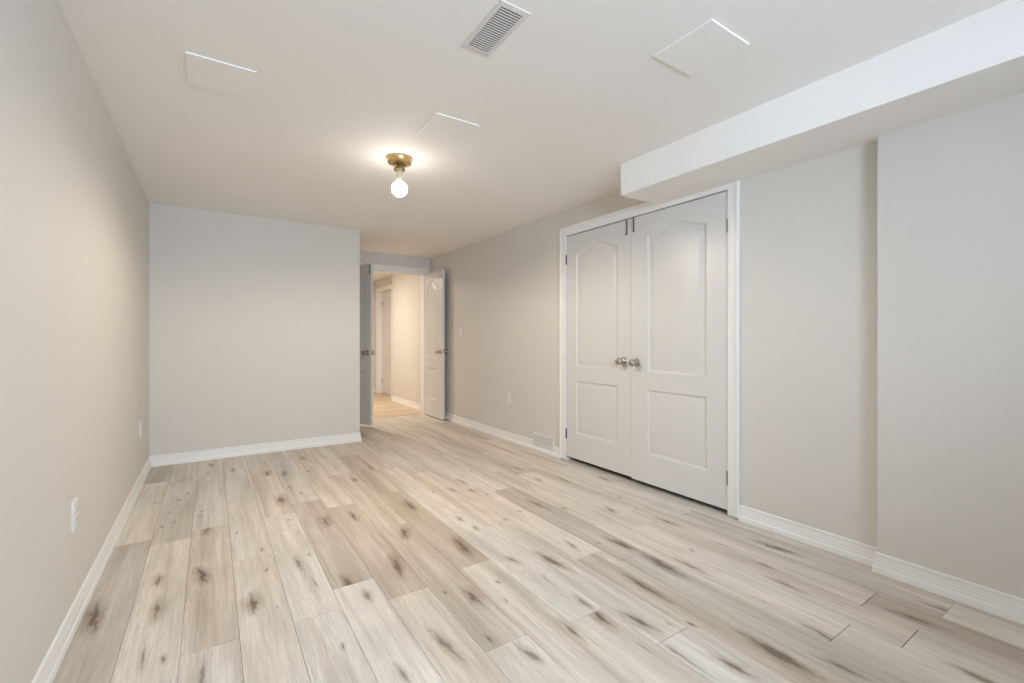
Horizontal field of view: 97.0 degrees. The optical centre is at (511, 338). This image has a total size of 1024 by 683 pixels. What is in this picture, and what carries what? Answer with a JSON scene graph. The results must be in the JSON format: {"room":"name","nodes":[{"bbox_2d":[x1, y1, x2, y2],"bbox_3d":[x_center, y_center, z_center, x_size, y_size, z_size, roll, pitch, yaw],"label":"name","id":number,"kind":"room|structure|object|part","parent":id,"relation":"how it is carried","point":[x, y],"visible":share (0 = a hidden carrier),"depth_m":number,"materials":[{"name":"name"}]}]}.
{"room":"empty basement bedroom","nodes":[
{"label":"empty basement bedroom","id":0,"kind":"room"},
{"bbox_2d":[0,0,148,682],"bbox_3d":[-1.396,-0.005,1.203,0.120,2.310,6.589,0,0,-34],"label":"wall","id":1,"kind":"structure","parent":0,"point":[74,205],"depth_m":1.53,"materials":[{"name":"paint"}]},
{"bbox_2d":[71,497,77,532],"bbox_3d":[-1.677,0.675,1.741,0.009,0.116,0.072,0,0,-34],"label":"wall outlet","id":2,"kind":"object","parent":1,"relation":"attached to","point":[74,504],"visible":1,"depth_m":1.72,"materials":[{"name":"white plastic"}]},
{"bbox_2d":[31,456,151,682],"bbox_3d":[-1.339,1.054,1.240,0.016,0.093,6.349,0,0,-34],"label":"baseboard","id":3,"kind":"structure","parent":1,"relation":"attached to","point":[49,667],"depth_m":1.84,"materials":[{"name":"paint"}]},
{"bbox_2d":[139,420,141,436],"bbox_3d":[-2.763,0.672,3.375,0.009,0.116,0.072,0,0,-34],"label":"wall outlet","id":4,"kind":"object","parent":1,"relation":"attached to","point":[140,422],"visible":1,"depth_m":3.35,"materials":[{"name":"white plastic"}]},
{"bbox_2d":[149,203,359,455],"bbox_3d":[-2.401,-0.005,4.419,1.768,2.310,0.120,0,0,-34],"label":"wall","id":5,"kind":"structure","parent":0,"point":[254,322],"depth_m":4.27,"materials":[{"name":"paint"}]},
{"bbox_2d":[150,432,361,466],"bbox_3d":[-2.694,1.054,4.875,1.784,0.093,1.238,0,0,-34],"label":"baseboard","id":6,"kind":"structure","parent":5,"relation":"attached to","point":[210,454],"depth_m":4.29,"materials":[{"name":"paint"}]},
{"bbox_2d":[373,282,374,387],"bbox_3d":[-3.547,-0.005,8.858,2.300,2.310,0.120,0,0,-34],"label":"wall","id":7,"kind":"structure","parent":0,"point":[373,282],"depth_m":9.27,"materials":[{"name":"paint"}]},
{"bbox_2d":[375,276,391,391],"bbox_3d":[-2.354,-0.005,8.708,0.120,2.310,1.450,0,0,-34],"label":"wall","id":8,"kind":"structure","parent":0,"point":[386,281],"depth_m":9.19,"materials":[{"name":"paint"}]},
{"bbox_2d":[376,284,391,397],"bbox_3d":[-2.421,0.049,8.790,0.140,2.102,0.964,0,0,-34],"label":"door frame","id":9,"kind":"structure","parent":8,"relation":"attached to","point":[379,291],"depth_m":9.12,"materials":[{"name":"paint"}]},
{"bbox_2d":[382,290,390,394],"bbox_3d":[-2.410,0.078,8.803,0.107,2.004,0.818,0,0,-34],"label":"door","id":10,"kind":"structure","parent":8,"relation":"in","point":[386,296],"depth_m":8.94,"materials":[{"name":"white paint"}]},
{"bbox_2d":[360,252,429,268],"bbox_3d":[-1.707,-0.005,6.346,1.761,2.310,0.120,0,0,-34],"label":"wall","id":11,"kind":"structure","parent":0,"point":[365,257],"depth_m":6.32,"materials":[{"name":"paint"}]},
{"bbox_2d":[360,263,374,424],"bbox_3d":[-1.973,0.074,5.740,0.606,1.992,0.179,0,0,32],"label":"door","id":12,"kind":"structure","parent":11,"relation":"in","point":[367,352],"depth_m":5.61,"materials":[{"name":"white paint"}]},
{"bbox_3d":[-1.804,0.175,5.572,0.066,0.066,0.072,0,0,32],"label":"knob","id":13,"kind":"part","parent":12,"relation":"part of","materials":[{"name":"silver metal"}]},
{"bbox_2d":[360,263,429,414],"bbox_3d":[-1.782,0.045,6.285,1.322,2.109,0.140,0,0,-34],"label":"door frame","id":14,"kind":"structure","parent":11,"relation":"attached to","point":[376,267],"depth_m":6.55,"materials":[{"name":"paint"}]},
{"bbox_2d":[425,269,447,419],"bbox_3d":[-1.076,0.082,6.295,0.179,2.008,0.606,0,0,-34],"label":"door","id":15,"kind":"structure","parent":11,"relation":"in","point":[435,351],"depth_m":6.24,"materials":[{"name":"white paint"}]},
{"bbox_2d":[373,392,420,417],"bbox_3d":[-2.706,1.130,7.593,2.300,0.060,3.118,0,0,-34],"label":"floor","id":16,"kind":"structure","parent":0,"point":[383,405],"depth_m":7.12,"materials":[{"name":"brown wood"}]},
{"bbox_2d":[58,0,1007,281],"bbox_3d":[-0.998,-1.210,4.068,3.957,0.100,10.920,0,0,-34],"label":"ceiling","id":17,"kind":"structure","parent":0,"point":[578,92],"depth_m":2.12,"materials":[{"name":"paint"}]},
{"bbox_2d":[185,51,255,98],"bbox_3d":[-1.287,-1.157,2.008,0.252,0.006,0.262,0,0,-34],"label":"access panel","id":18,"kind":"object","parent":17,"relation":"attached to","point":[202,71],"visible":1,"depth_m":1.99,"materials":[{"name":"paint"}]},
{"bbox_2d":[387,153,411,196],"bbox_3d":[-0.724,-1.036,2.917,0.156,0.248,0.156,0,0,-34],"label":"ceiling lamp","id":19,"kind":"object","parent":17,"relation":"attached to","point":[400,162],"visible":1,"depth_m":2.89,"materials":[{"name":"gold metal"}]},
{"bbox_3d":[-0.724,-0.960,2.917,0.100,0.095,0.100,0,0,-34],"label":"bulb","id":20,"kind":"part","parent":19,"relation":"part of","materials":[{"name":"white glass"}]},
{"bbox_2d":[396,170,402,181],"bbox_3d":[-0.724,-1.042,2.917,0.041,0.072,0.041,0,0,-34],"label":"socket","id":21,"kind":"object","parent":19,"relation":"attached to","point":[399,173],"depth_m":2.90,"materials":[{"name":"ceramic"}]},
{"bbox_2d":[416,112,478,142],"bbox_3d":[-0.358,-1.157,2.504,0.256,0.006,0.268,0,0,-34],"label":"access panel","id":22,"kind":"object","parent":17,"relation":"attached to","point":[440,126],"visible":1,"depth_m":2.49,"materials":[{"name":"paint"}]},
{"bbox_2d":[461,0,530,56],"bbox_3d":[-0.066,-1.156,1.706,0.128,0.008,0.292,0,0,-34],"label":"ceiling vent","id":23,"kind":"object","parent":17,"relation":"in","point":[504,18],"visible":1,"depth_m":1.69,"materials":[{"name":"metal"}]},
{"bbox_2d":[654,19,748,75],"bbox_3d":[0.756,-1.157,1.819,0.250,0.006,0.259,0,0,-34],"label":"access panel","id":24,"kind":"object","parent":17,"relation":"attached to","point":[711,42],"visible":1,"depth_m":1.80,"materials":[{"name":"paint"}]},
{"bbox_2d":[621,0,1023,204],"bbox_3d":[1.863,-1.056,1.668,0.394,0.207,3.515,0,0,-34],"label":"bulkhead","id":25,"kind":"object","parent":17,"relation":"attached to","point":[977,59],"visible":1,"depth_m":1.98,"materials":[{"name":"paint"}]},
{"bbox_2d":[53,414,1023,682],"bbox_3d":[-0.148,1.130,2.728,3.865,0.060,7.748,0,0,-34],"label":"floor","id":26,"kind":"structure","parent":0,"point":[422,548],"depth_m":1.99,"materials":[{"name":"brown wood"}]},
{"bbox_2d":[392,140,877,547],"bbox_3d":[0.562,-0.005,4.162,0.200,2.310,9.350,0,0,-34],"label":"wall","id":27,"kind":"structure","parent":0,"point":[809,229],"depth_m":2.58,"materials":[{"name":"paint"}]},
{"bbox_2d":[392,396,420,410],"bbox_3d":[-1.690,1.054,7.354,0.016,0.093,1.540,0,0,-34],"label":"baseboard","id":28,"kind":"structure","parent":27,"relation":"attached to","point":[411,404],"depth_m":7.38,"materials":[{"name":"paint"}]},
{"bbox_2d":[445,412,560,458],"bbox_3d":[-0.378,1.054,5.380,0.016,0.093,2.960,0,0,-34],"label":"baseboard","id":29,"kind":"structure","parent":27,"relation":"attached to","point":[511,437],"depth_m":4.95,"materials":[{"name":"paint"}]},
{"bbox_2d":[507,393,510,403],"bbox_3d":[-0.036,0.643,4.873,0.009,0.116,0.072,0,0,-34],"label":"wall outlet","id":30,"kind":"object","parent":27,"relation":"attached to","point":[508,394],"visible":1,"depth_m":4.86,"materials":[{"name":"white plastic"}]},
{"bbox_2d":[533,432,554,449],"bbox_3d":[0.301,0.982,4.353,0.022,0.108,0.318,0,0,-34],"label":"air vent","id":31,"kind":"object","parent":27,"relation":"in","point":[539,439],"visible":1,"depth_m":4.33,"materials":[{"name":"metal"}]},
{"bbox_2d":[534,434,551,447],"bbox_3d":[0.294,0.982,4.348,0.004,0.080,0.290,0,0,-34],"label":"grille","id":32,"kind":"object","parent":31,"relation":"attached to","point":[539,439],"depth_m":4.33,"materials":[{"name":"metal"}]},
{"bbox_2d":[565,219,630,476],"bbox_3d":[0.684,0.071,3.769,0.107,1.973,0.765,0,0,-34],"label":"door","id":33,"kind":"structure","parent":27,"relation":"in","point":[598,261],"depth_m":3.75,"materials":[{"name":"white paint"}]},
{"bbox_3d":[0.839,0.178,3.505,0.072,0.066,0.066,0,0,-34],"label":"knob","id":34,"kind":"part","parent":33,"relation":"part of","materials":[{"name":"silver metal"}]},
{"bbox_2d":[559,181,739,517],"bbox_3d":[0.957,0.050,3.478,0.140,2.100,1.686,0,0,-34],"label":"door frame","id":35,"kind":"structure","parent":27,"relation":"attached to","point":[733,189],"depth_m":2.79,"materials":[{"name":"paint"}]},
{"bbox_2d":[628,191,727,509],"bbox_3d":[1.110,0.072,3.118,0.107,1.983,0.780,0,0,-34],"label":"door","id":36,"kind":"structure","parent":27,"relation":"in","point":[678,362],"depth_m":3.10,"materials":[{"name":"white paint"}]},
{"bbox_3d":[0.909,0.183,3.389,0.072,0.066,0.066,0,0,-34],"label":"knob","id":37,"kind":"part","parent":36,"relation":"part of","materials":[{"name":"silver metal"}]},
{"bbox_2d":[878,92,1023,598],"bbox_3d":[2.361,0.099,1.225,0.055,2.103,2.226,0,0,-34],"label":"wall","id":38,"kind":"structure","parent":0,"point":[951,186],"depth_m":1.92,"materials":[{"name":"paint"}]},
{"bbox_2d":[738,505,1023,624],"bbox_3d":[2.161,1.054,1.511,0.072,0.093,2.924,0,0,-34],"label":"baseboard","id":39,"kind":"structure","parent":38,"relation":"attached to","point":[995,602],"depth_m":2.07,"materials":[{"name":"paint"}]}
]}

